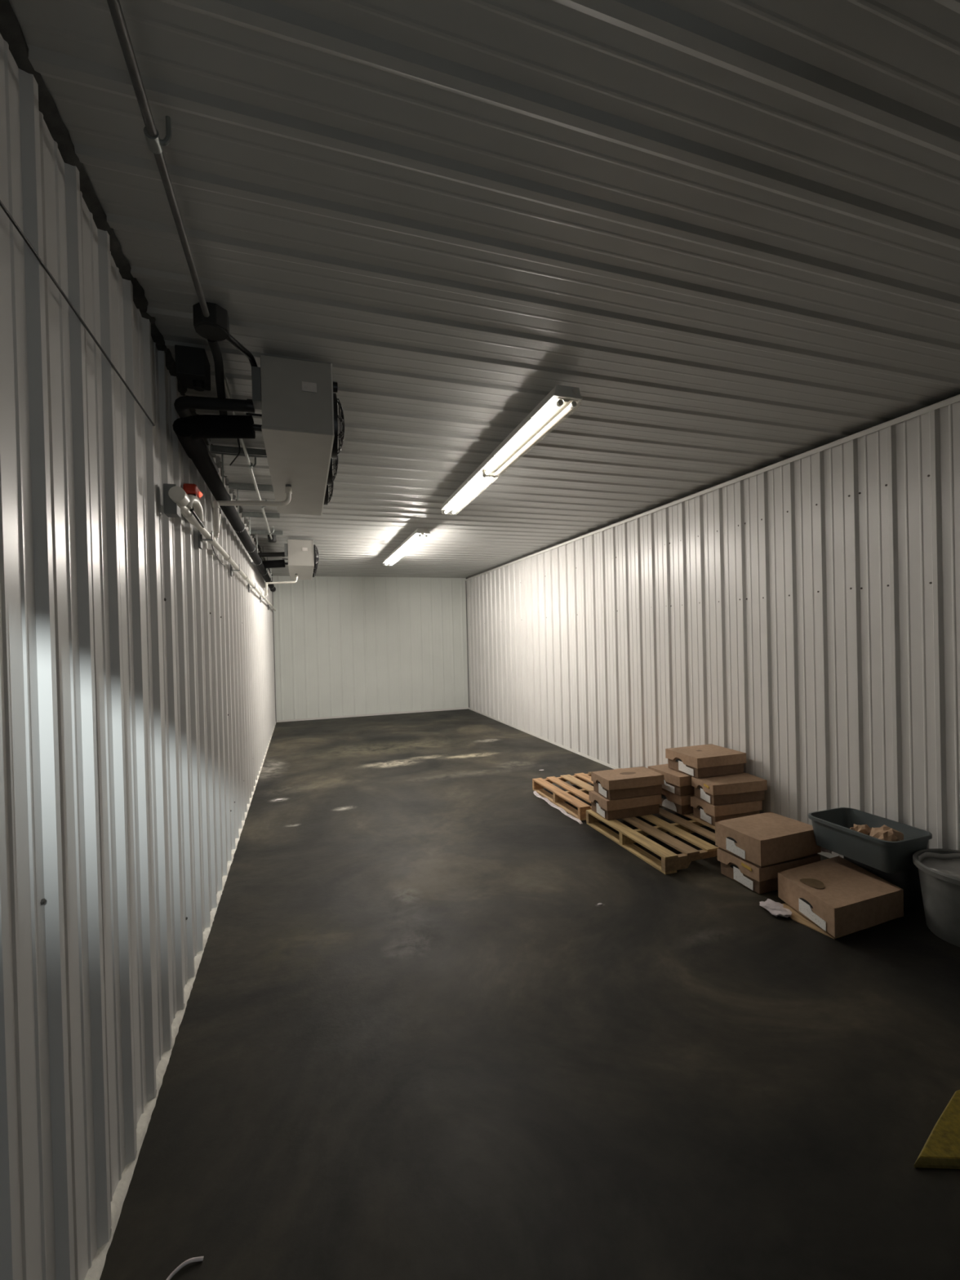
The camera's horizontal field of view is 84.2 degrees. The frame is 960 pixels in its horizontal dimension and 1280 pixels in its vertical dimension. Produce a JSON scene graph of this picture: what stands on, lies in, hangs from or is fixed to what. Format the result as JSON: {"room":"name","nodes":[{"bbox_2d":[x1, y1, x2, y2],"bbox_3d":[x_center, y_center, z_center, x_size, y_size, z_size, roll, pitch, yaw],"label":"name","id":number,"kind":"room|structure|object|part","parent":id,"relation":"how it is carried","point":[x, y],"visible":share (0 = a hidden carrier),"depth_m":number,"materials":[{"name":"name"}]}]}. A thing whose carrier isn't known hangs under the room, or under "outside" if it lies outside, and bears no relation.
{"room":"cold storage room","nodes":[
{"label":"cold storage room","id":0,"kind":"room"},
{"bbox_2d":[0,33,275,1279],"bbox_3d":[-2.172,0.177,4.836,0.020,2.798,11.250,-2,0,-18],"label":"wall","id":1,"kind":"structure","parent":0,"point":[138,716],"depth_m":1.37,"materials":[{"name":"white metal"}]},
{"bbox_2d":[0,200,155,426],"bbox_3d":[-0.824,-0.821,0.769,0.006,0.006,2.660,-2,0,-18],"label":"cable","id":2,"kind":"object","parent":1,"relation":"attached to","point":[2,205],"visible":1,"depth_m":1.26,"materials":[{"name":"black plastic"}]},
{"bbox_2d":[0,0,272,576],"bbox_3d":[-2.188,-1.212,4.816,0.051,0.037,11.200,-2,0,-18],"label":"trim","id":3,"kind":"structure","parent":1,"relation":"attached to","point":[11,31],"depth_m":1.38,"materials":[{"name":"white metal"}]},
{"bbox_2d":[163,483,189,517],"bbox_3d":[-1.242,-0.573,2.172,0.088,0.122,0.118,-2,0,-18],"label":"junction box","id":4,"kind":"object","parent":1,"relation":"attached to","point":[173,495],"visible":1,"depth_m":2.15,"materials":[{"name":"white plastic"}]},
{"bbox_2d":[84,723,275,1279],"bbox_3d":[-2.130,1.547,4.837,0.030,0.057,11.208,-2,0,-18],"label":"baseboard","id":5,"kind":"structure","parent":1,"relation":"attached to","point":[94,1273],"depth_m":1.76,"materials":[{"name":"white plastic"}]},
{"bbox_2d":[182,483,202,511],"bbox_3d":[-1.427,-0.683,2.642,0.076,0.159,0.135,-2,0,-18],"label":"beacon","id":6,"kind":"object","parent":1,"relation":"attached to","point":[190,489],"visible":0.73,"depth_m":2.58,"materials":[{"name":"red plastic"}]},
{"bbox_2d":[209,533,225,566],"bbox_3d":[-1.676,-0.558,3.393,0.017,0.101,0.802,-2,0,-20],"label":"wire","id":7,"kind":"object","parent":1,"relation":"attached to","point":[210,533],"visible":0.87,"depth_m":3.31,"materials":[{"name":"black plastic"}]},
{"bbox_2d":[176,494,275,611],"bbox_3d":[-2.554,-0.582,6.100,0.093,0.169,8.310,-2,0,-18],"label":"drain line","id":8,"kind":"object","parent":1,"relation":"attached to","point":[195,517],"visible":0.92,"depth_m":2.86,"materials":[{"name":"white plastic"}]},
{"bbox_2d":[172,414,288,591],"bbox_3d":[-2.242,-1.004,5.621,0.357,0.380,7.177,-2,0,-18],"label":"insulated pipe","id":9,"kind":"object","parent":1,"relation":"attached to","point":[190,431],"visible":0.94,"depth_m":2.40,"materials":[{"name":"black rubber"}]},
{"bbox_3d":[-1.622,-1.061,3.349,0.009,0.262,0.009,-2,1,-41],"label":"hanger rod","id":10,"kind":"part","parent":9,"relation":"part of","materials":[{"name":"metal"}]},
{"bbox_3d":[-1.885,-1.058,4.136,0.009,0.266,0.009,-2,1,-41],"label":"hanger rod","id":11,"kind":"part","parent":9,"relation":"part of","materials":[{"name":"metal"}]},
{"bbox_3d":[-2.193,-1.056,5.056,0.009,0.270,0.009,-1,0,4],"label":"hanger rod","id":12,"kind":"part","parent":9,"relation":"part of","materials":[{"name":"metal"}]},
{"bbox_2d":[271,577,276,722],"bbox_3d":[-3.947,0.189,10.158,0.028,2.780,0.027,-2,0,-18],"label":"trim","id":13,"kind":"structure","parent":1,"relation":"attached to","point":[272,577],"depth_m":10.15,"materials":[{"name":"white metal"}]},
{"bbox_2d":[271,575,468,719],"bbox_3d":[-2.116,0.123,10.782,3.900,2.810,0.007,-2,0,-18],"label":"wall","id":14,"kind":"structure","parent":0,"point":[344,646],"depth_m":10.75,"materials":[{"name":"grey metal"}]},
{"bbox_2d":[276,706,468,722],"bbox_3d":[-2.078,1.508,10.783,3.860,0.040,0.004,-2,0,-18],"label":"baseboard","id":15,"kind":"structure","parent":14,"relation":"attached to","point":[464,708],"depth_m":10.73,"materials":[{"name":"white metal"}]},
{"bbox_2d":[8,0,959,577],"bbox_3d":[-0.358,-1.279,5.443,4.080,0.011,11.250,-2,0,-18],"label":"ceiling","id":16,"kind":"structure","parent":0,"point":[732,227],"depth_m":1.61,"materials":[{"name":"white metal"}]},
{"bbox_2d":[106,0,274,539],"bbox_3d":[-1.291,-1.192,2.848,0.055,0.075,6.900,-2,0,-18],"label":"conduit","id":17,"kind":"object","parent":16,"relation":"attached to","point":[155,144],"visible":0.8,"depth_m":1.25,"materials":[{"name":"metal"}]},
{"bbox_2d":[192,302,229,341],"bbox_3d":[-0.999,-1.182,1.976,0.115,0.081,0.115,-2,0,-18],"label":"junction box","id":18,"kind":"object","parent":17,"relation":"attached to","point":[215,327],"visible":0.96,"depth_m":1.94,"materials":[{"name":"grey metal"}]},
{"bbox_2d":[226,333,257,367],"bbox_3d":[-0.967,-1.175,2.152,0.031,0.054,0.276,-1,0,2],"label":"conduit","id":19,"kind":"object","parent":18,"relation":"attached to","point":[231,340],"visible":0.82,"depth_m":2.14,"materials":[{"name":"black plastic"}]},
{"bbox_2d":[207,339,227,415],"bbox_3d":[-1.117,-1.099,2.284,0.046,0.148,0.529,-2,0,-21],"label":"power cable","id":20,"kind":"object","parent":17,"relation":"hanging from","point":[214,346],"visible":0.84,"depth_m":2.18,"materials":[{"name":"black rubber"}]},
{"bbox_2d":[229,438,240,465],"bbox_3d":[-1.279,-1.051,2.795,0.117,0.246,0.050,-1,0,8],"label":"wire","id":21,"kind":"object","parent":17,"relation":"hanging from","point":[236,457],"visible":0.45,"depth_m":2.77,"materials":[{"name":"black plastic"}]},
{"bbox_2d":[174,344,210,391],"bbox_3d":[-1.206,-1.139,2.234,0.110,0.170,0.140,-2,0,-18],"label":"box","id":22,"kind":"object","parent":16,"relation":"hanging from","point":[193,371],"visible":1,"depth_m":2.18,"materials":[{"name":"black plastic"}]},
{"bbox_3d":[-1.182,-1.069,2.231,0.044,0.030,0.044,-2,0,-18],"label":"valve stem","id":23,"kind":"part","parent":22,"relation":"part of","materials":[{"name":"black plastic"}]},
{"bbox_2d":[210,444,266,457],"bbox_3d":[-1.527,-1.199,3.381,0.332,0.041,0.042,-2,0,-18],"label":"channel","id":24,"kind":"object","parent":16,"relation":"attached to","point":[231,451],"visible":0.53,"depth_m":3.36,"materials":[{"name":"metal"}]},
{"bbox_2d":[228,482,273,492],"bbox_3d":[-1.790,-1.199,4.168,0.332,0.041,0.042,-2,0,-18],"label":"channel","id":25,"kind":"object","parent":16,"relation":"attached to","point":[232,486],"visible":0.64,"depth_m":4.15,"materials":[{"name":"metal"}]},
{"bbox_2d":[241,511,279,518],"bbox_3d":[-2.098,-1.198,5.088,0.332,0.041,0.042,-2,0,-18],"label":"channel","id":26,"kind":"object","parent":16,"relation":"attached to","point":[253,514],"visible":0.96,"depth_m":5.07,"materials":[{"name":"metal"}]},
{"bbox_2d":[250,529,282,535],"bbox_3d":[-2.374,-1.198,5.913,0.332,0.041,0.042,-2,0,-18],"label":"channel","id":27,"kind":"object","parent":16,"relation":"attached to","point":[252,531],"visible":0.86,"depth_m":5.89,"materials":[{"name":"metal"}]},
{"bbox_2d":[267,534,276,542],"bbox_3d":[-2.418,-1.179,6.173,0.092,0.081,0.092,-2,0,-18],"label":"junction box","id":28,"kind":"object","parent":16,"relation":"attached to","point":[273,540],"visible":0.9,"depth_m":6.14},
{"bbox_2d":[251,355,344,515],"bbox_3d":[-1.017,-1.057,3.038,0.398,0.347,1.577,-2,0,-18],"label":"evaporator","id":29,"kind":"object","parent":16,"relation":"hanging from","point":[297,400],"visible":1,"depth_m":2.33,"materials":[{"name":"grey paint"}]},
{"bbox_2d":[173,395,262,472],"bbox_3d":[-1.397,-1.016,2.681,0.316,0.107,1.135,-2,1,-35],"label":"pipe","id":30,"kind":"object","parent":29,"relation":"attached to","point":[183,404],"visible":0.8,"depth_m":2.32,"materials":[{"name":"black plastic"}]},
{"bbox_2d":[212,486,292,537],"bbox_3d":[-1.305,-0.736,3.047,0.433,0.280,0.181,-2,0,-18],"label":"drain","id":31,"kind":"object","parent":29,"relation":"attached to","point":[215,504],"visible":0.99,"depth_m":2.96,"materials":[{"name":"white plastic"}]},
{"bbox_3d":[-1.036,-1.058,3.034,0.290,0.302,1.570,-2,0,-18],"label":"casing","id":32,"kind":"part","parent":29,"relation":"part of","materials":[{"name":"grey paint"}]},
{"bbox_3d":[-0.896,-1.055,3.078,0.007,0.316,1.575,-2,0,-18],"label":"edge trim","id":33,"kind":"part","parent":29,"relation":"part of","materials":[{"name":"metal"}]},
{"bbox_3d":[-0.656,-1.139,2.391,0.026,0.044,0.044,-2,0,-18],"label":"knob","id":34,"kind":"part","parent":29,"relation":"part of","materials":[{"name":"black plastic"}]},
{"bbox_2d":[284,538,319,580],"bbox_3d":[-2.388,-1.055,7.135,0.398,0.347,1.577,-2,0,-18],"label":"evaporator","id":35,"kind":"object","parent":16,"relation":"hanging from","point":[303,562],"visible":1,"depth_m":6.41,"materials":[{"name":"grey paint"}]},
{"bbox_2d":[257,551,288,560],"bbox_3d":[-2.768,-1.013,6.778,0.316,0.107,1.135,-2,1,-35],"label":"pipe","id":36,"kind":"object","parent":35,"relation":"attached to","point":[260,554],"visible":0.81,"depth_m":6.42,"materials":[{"name":"black plastic"}]},
{"bbox_2d":[264,574,297,596],"bbox_3d":[-2.675,-0.733,7.144,0.433,0.280,0.181,-2,0,-18],"label":"drain","id":37,"kind":"object","parent":35,"relation":"attached to","point":[295,575],"visible":1,"depth_m":7.07,"materials":[{"name":"white plastic"}]},
{"bbox_3d":[-2.407,-1.056,7.130,0.290,0.302,1.570,-2,0,-18],"label":"casing","id":38,"kind":"part","parent":35,"relation":"part of","materials":[{"name":"grey paint"}]},
{"bbox_3d":[-2.267,-1.052,7.175,0.007,0.316,1.575,-2,0,-18],"label":"edge trim","id":39,"kind":"part","parent":35,"relation":"part of","materials":[{"name":"metal"}]},
{"bbox_2d":[383,528,430,564],"bbox_3d":[-1.008,-1.195,6.954,0.164,0.130,2.372,-2,0,-19],"label":"fluorescent fixture","id":40,"kind":"object","parent":16,"relation":"attached to","point":[419,535],"visible":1,"depth_m":6.51,"materials":[{"name":"white plastic"}]},
{"bbox_2d":[440,384,582,514],"bbox_3d":[0.074,-1.197,3.691,0.164,0.130,2.372,-2,0,-17],"label":"fluorescent fixture","id":41,"kind":"object","parent":16,"relation":"attached to","point":[561,399],"visible":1,"depth_m":3.11,"materials":[{"name":"white plastic"}]},
{"bbox_2d":[99,708,959,1279],"bbox_3d":[-0.051,1.574,4.727,4.100,0.100,12.900,-2,0,-18],"label":"floor","id":42,"kind":"structure","parent":0,"point":[415,1039],"depth_m":1.95,"materials":[{"name":"concrete"}]},
{"bbox_2d":[165,1256,204,1279],"bbox_3d":[-0.747,1.562,1.290,0.043,0.011,0.141,-1,0,27],"label":"band","id":43,"kind":"object","parent":42,"relation":"on","point":[199,1258],"visible":1,"depth_m":1.33,"materials":[{"name":"grey plastic"}]},
{"bbox_2d":[533,791,582,823],"bbox_3d":[0.682,1.497,4.793,0.060,0.016,0.940,-2,0,-18],"label":"strip","id":44,"kind":"object","parent":42,"relation":"on","point":[535,793],"visible":1,"depth_m":4.76,"materials":[{"name":"white plastic"}]},
{"bbox_2d":[532,768,622,820],"bbox_3d":[1.177,1.435,5.040,1.050,0.112,0.976,-2,0,-18],"label":"pallet","id":45,"kind":"object","parent":42,"relation":"on","point":[558,797],"visible":0.41,"depth_m":4.96,"materials":[{"name":"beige wood"}]},
{"bbox_2d":[586,805,719,875],"bbox_3d":[1.544,1.434,4.048,1.090,0.112,1.011,-2,0,-18],"label":"pallet","id":46,"kind":"object","parent":42,"relation":"on","point":[670,862],"visible":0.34,"depth_m":3.80,"materials":[{"name":"brown wood"}]},
{"bbox_2d":[588,790,662,820],"bbox_3d":[1.167,1.307,4.280,0.495,0.155,0.307,-2,0,-18],"label":"cardboard box","id":47,"kind":"object","parent":46,"relation":"on","point":[615,809],"visible":0.66,"depth_m":4.15,"materials":[{"name":"brown cardboard"}]},
{"bbox_2d":[591,800,659,820],"bbox_3d":[1.167,1.310,4.280,0.474,0.149,0.286,-2,0,-18],"label":"tray","id":48,"kind":"object","parent":47,"relation":"on","point":[609,810],"depth_m":4.14,"materials":[{"name":"brown cardboard"}]},
{"bbox_3d":[1.166,1.268,4.279,0.495,0.076,0.307,-2,0,-18],"label":"lid","id":49,"kind":"part","parent":47,"relation":"part of","materials":[{"name":"brown cardboard"}]},
{"bbox_2d":[591,766,664,799],"bbox_3d":[1.184,1.150,4.274,0.489,0.155,0.298,-2,0,-15],"label":"cardboard box","id":50,"kind":"object","parent":47,"relation":"on","point":[632,782],"visible":1,"depth_m":4.17,"materials":[{"name":"brown cardboard"}]},
{"bbox_2d":[659,789,694,814],"bbox_3d":[1.731,1.292,4.416,0.484,0.154,0.383,-2,0,-21],"label":"cardboard box","id":51,"kind":"object","parent":46,"relation":"on","point":[681,805],"visible":0.23,"depth_m":4.21,"materials":[{"name":"brown cardboard"}]},
{"bbox_2d":[648,764,694,795],"bbox_3d":[1.713,1.138,4.395,0.493,0.154,0.402,-2,0,-18],"label":"cardboard box","id":52,"kind":"object","parent":51,"relation":"on","point":[676,782],"visible":0.38,"depth_m":4.21,"materials":[{"name":"brown cardboard"}]},
{"bbox_3d":[1.712,1.099,4.395,0.493,0.076,0.402,-2,0,-18],"label":"lid","id":53,"kind":"part","parent":52,"relation":"part of","materials":[{"name":"brown cardboard"}]},
{"bbox_2d":[665,743,746,777],"bbox_3d":[1.827,0.978,4.312,0.472,0.158,0.395,-2,0,-18],"label":"cardboard box","id":54,"kind":"object","parent":52,"relation":"on","point":[703,761],"visible":1,"depth_m":4.18,"materials":[{"name":"brown cardboard"}]},
{"bbox_3d":[1.730,1.254,4.416,0.499,0.076,0.400,-2,0,-18],"label":"lid","id":55,"kind":"part","parent":51,"relation":"part of","materials":[{"name":"brown cardboard"}]},
{"bbox_2d":[690,795,762,826],"bbox_3d":[1.889,1.291,4.081,0.439,0.154,0.283,-2,0,-18],"label":"cardboard box","id":56,"kind":"object","parent":46,"relation":"on","point":[709,813],"visible":0.54,"depth_m":3.96,"materials":[{"name":"brown cardboard"}]},
{"bbox_2d":[693,805,759,826],"bbox_3d":[1.889,1.295,4.081,0.418,0.147,0.262,-2,0,-18],"label":"tray","id":57,"kind":"object","parent":56,"relation":"on","point":[710,815],"depth_m":3.95,"materials":[{"name":"brown cardboard"}]},
{"bbox_2d":[691,772,767,804],"bbox_3d":[1.905,1.136,4.070,0.470,0.153,0.270,-2,0,-12],"label":"cardboard box","id":58,"kind":"object","parent":56,"relation":"on","point":[744,787],"visible":0.94,"depth_m":3.97,"materials":[{"name":"brown cardboard"}]},
{"bbox_2d":[693,785,764,804],"bbox_3d":[1.907,1.139,4.071,0.442,0.147,0.242,-2,0,-12],"label":"tray","id":59,"kind":"object","parent":58,"relation":"on","point":[712,794],"depth_m":3.95,"materials":[{"name":"brown cardboard"}]},
{"bbox_2d":[716,848,820,893],"bbox_3d":[1.805,1.407,3.330,0.498,0.160,0.335,-2,0,-18],"label":"cardboard box","id":60,"kind":"object","parent":42,"relation":"on","point":[761,880],"visible":0.45,"depth_m":3.18,"materials":[{"name":"brown cardboard"}]},
{"bbox_2d":[715,811,821,866],"bbox_3d":[1.801,1.243,3.333,0.506,0.165,0.360,-2,0,-18],"label":"cardboard box","id":61,"kind":"object","parent":60,"relation":"on","point":[767,838],"visible":0.96,"depth_m":3.22,"materials":[{"name":"brown cardboard"}]},
{"bbox_2d":[759,898,791,917],"bbox_3d":[1.626,1.475,2.920,0.130,0.043,0.189,-2,0,-18],"label":"film","id":62,"kind":"object","parent":42,"relation":"on","point":[775,908],"visible":1,"depth_m":2.90,"materials":[{"name":"white plastic"}]},
{"bbox_2d":[782,902,855,938],"bbox_3d":[1.888,1.487,2.874,0.435,0.006,0.345,-2,0,-18],"label":"board","id":63,"kind":"object","parent":42,"relation":"on","point":[796,916],"visible":0.29,"depth_m":2.81,"materials":[{"name":"brown wood"}]},
{"bbox_2d":[777,855,903,937],"bbox_3d":[1.976,1.401,2.938,0.604,0.156,0.442,-2,0,-18],"label":"cardboard box","id":64,"kind":"object","parent":63,"relation":"on","point":[837,895],"visible":1,"depth_m":2.81,"materials":[{"name":"brown cardboard"}]},
{"bbox_2d":[821,847,831,852],"bbox_3d":[2.163,1.285,3.333,0.113,0.080,0.127,-2,0,-18],"label":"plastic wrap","id":65,"kind":"object","parent":64,"relation":"on","point":[824,850],"visible":0.13,"depth_m":3.29,"materials":[{"name":"white plastic"}]},
{"bbox_2d":[843,855,924,911],"bbox_3d":[2.375,1.355,3.119,0.250,0.243,0.420,-2,0,-18],"label":"tub","id":66,"kind":"object","parent":42,"relation":"on","point":[908,880],"visible":0.13,"depth_m":2.93,"materials":[{"name":"grey plastic"}]},
{"bbox_2d":[808,807,932,872],"bbox_3d":[2.233,1.146,3.066,0.365,0.178,0.510,-2,0,-18],"label":"tub","id":67,"kind":"object","parent":66,"relation":"on","point":[831,827],"visible":0.92,"depth_m":2.99,"materials":[{"name":"grey plastic"}]},
{"bbox_2d":[849,823,871,835],"bbox_3d":[2.231,1.149,3.101,0.139,0.146,0.128,-2,0,-18],"label":"paper","id":68,"kind":"object","parent":67,"relation":"in","point":[864,828],"visible":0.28,"depth_m":3.08,"materials":[{"name":"brown paper"}]},
{"bbox_2d":[869,824,903,841],"bbox_3d":[2.259,1.129,2.956,0.185,0.187,0.167,-2,0,-18],"label":"crumpled paper","id":69,"kind":"object","parent":67,"relation":"in","point":[885,833],"visible":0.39,"depth_m":2.93,"materials":[{"name":"brown paper"}]},
{"bbox_2d":[912,848,959,946],"bbox_3d":[2.448,1.302,2.651,0.444,0.352,0.466,-2,0,-18],"label":"bin","id":70,"kind":"object","parent":42,"relation":"on","point":[939,869],"visible":1,"depth_m":2.64,"materials":[{"name":"grey plastic"}]},
{"bbox_2d":[914,1089,959,1168],"bbox_3d":[1.496,1.498,1.622,0.533,0.022,0.210,-2,0,-18],"label":"wedge","id":71,"kind":"object","parent":42,"relation":"on","point":[941,1149],"visible":1,"depth_m":1.57,"materials":[{"name":"plastic"}]},
{"bbox_2d":[662,777,694,795],"bbox_3d":[1.713,1.142,4.396,0.472,0.147,0.380,-2,0,-18],"label":"tray","id":72,"kind":"object","parent":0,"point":[678,786],"depth_m":4.18,"materials":[{"name":"brown cardboard"}]},
{"bbox_2d":[465,400,959,857],"bbox_3d":[1.507,0.095,6.066,0.020,2.760,11.250,-2,0,-18],"label":"wall","id":73,"kind":"structure","parent":0,"point":[801,617],"depth_m":3.96,"materials":[{"name":"white metal"}]},
{"bbox_2d":[465,580,469,707],"bbox_3d":[-0.269,0.098,11.387,0.012,2.760,0.029,-2,0,-18],"label":"trim","id":74,"kind":"structure","parent":73,"relation":"attached to","point":[465,580],"depth_m":11.38,"materials":[{"name":"white metal"}]},
{"bbox_2d":[468,707,836,857],"bbox_3d":[1.529,1.457,6.073,0.003,0.035,11.250,-2,0,-18],"label":"baseboard","id":75,"kind":"structure","parent":73,"relation":"attached to","point":[828,855],"depth_m":7.17,"materials":[{"name":"white metal"}]},
{"bbox_2d":[464,394,959,581],"bbox_3d":[1.464,-1.281,6.053,0.030,0.030,11.250,-2,0,-18],"label":"trim","id":76,"kind":"structure","parent":73,"relation":"attached to","point":[956,398],"depth_m":3.86,"materials":[{"name":"white metal"}]},
{"bbox_2d":[799,897,813,908],"bbox_3d":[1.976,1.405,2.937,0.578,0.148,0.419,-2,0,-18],"label":"label","id":77,"kind":"object","parent":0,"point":[804,903],"depth_m":2.82,"materials":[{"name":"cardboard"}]}
]}

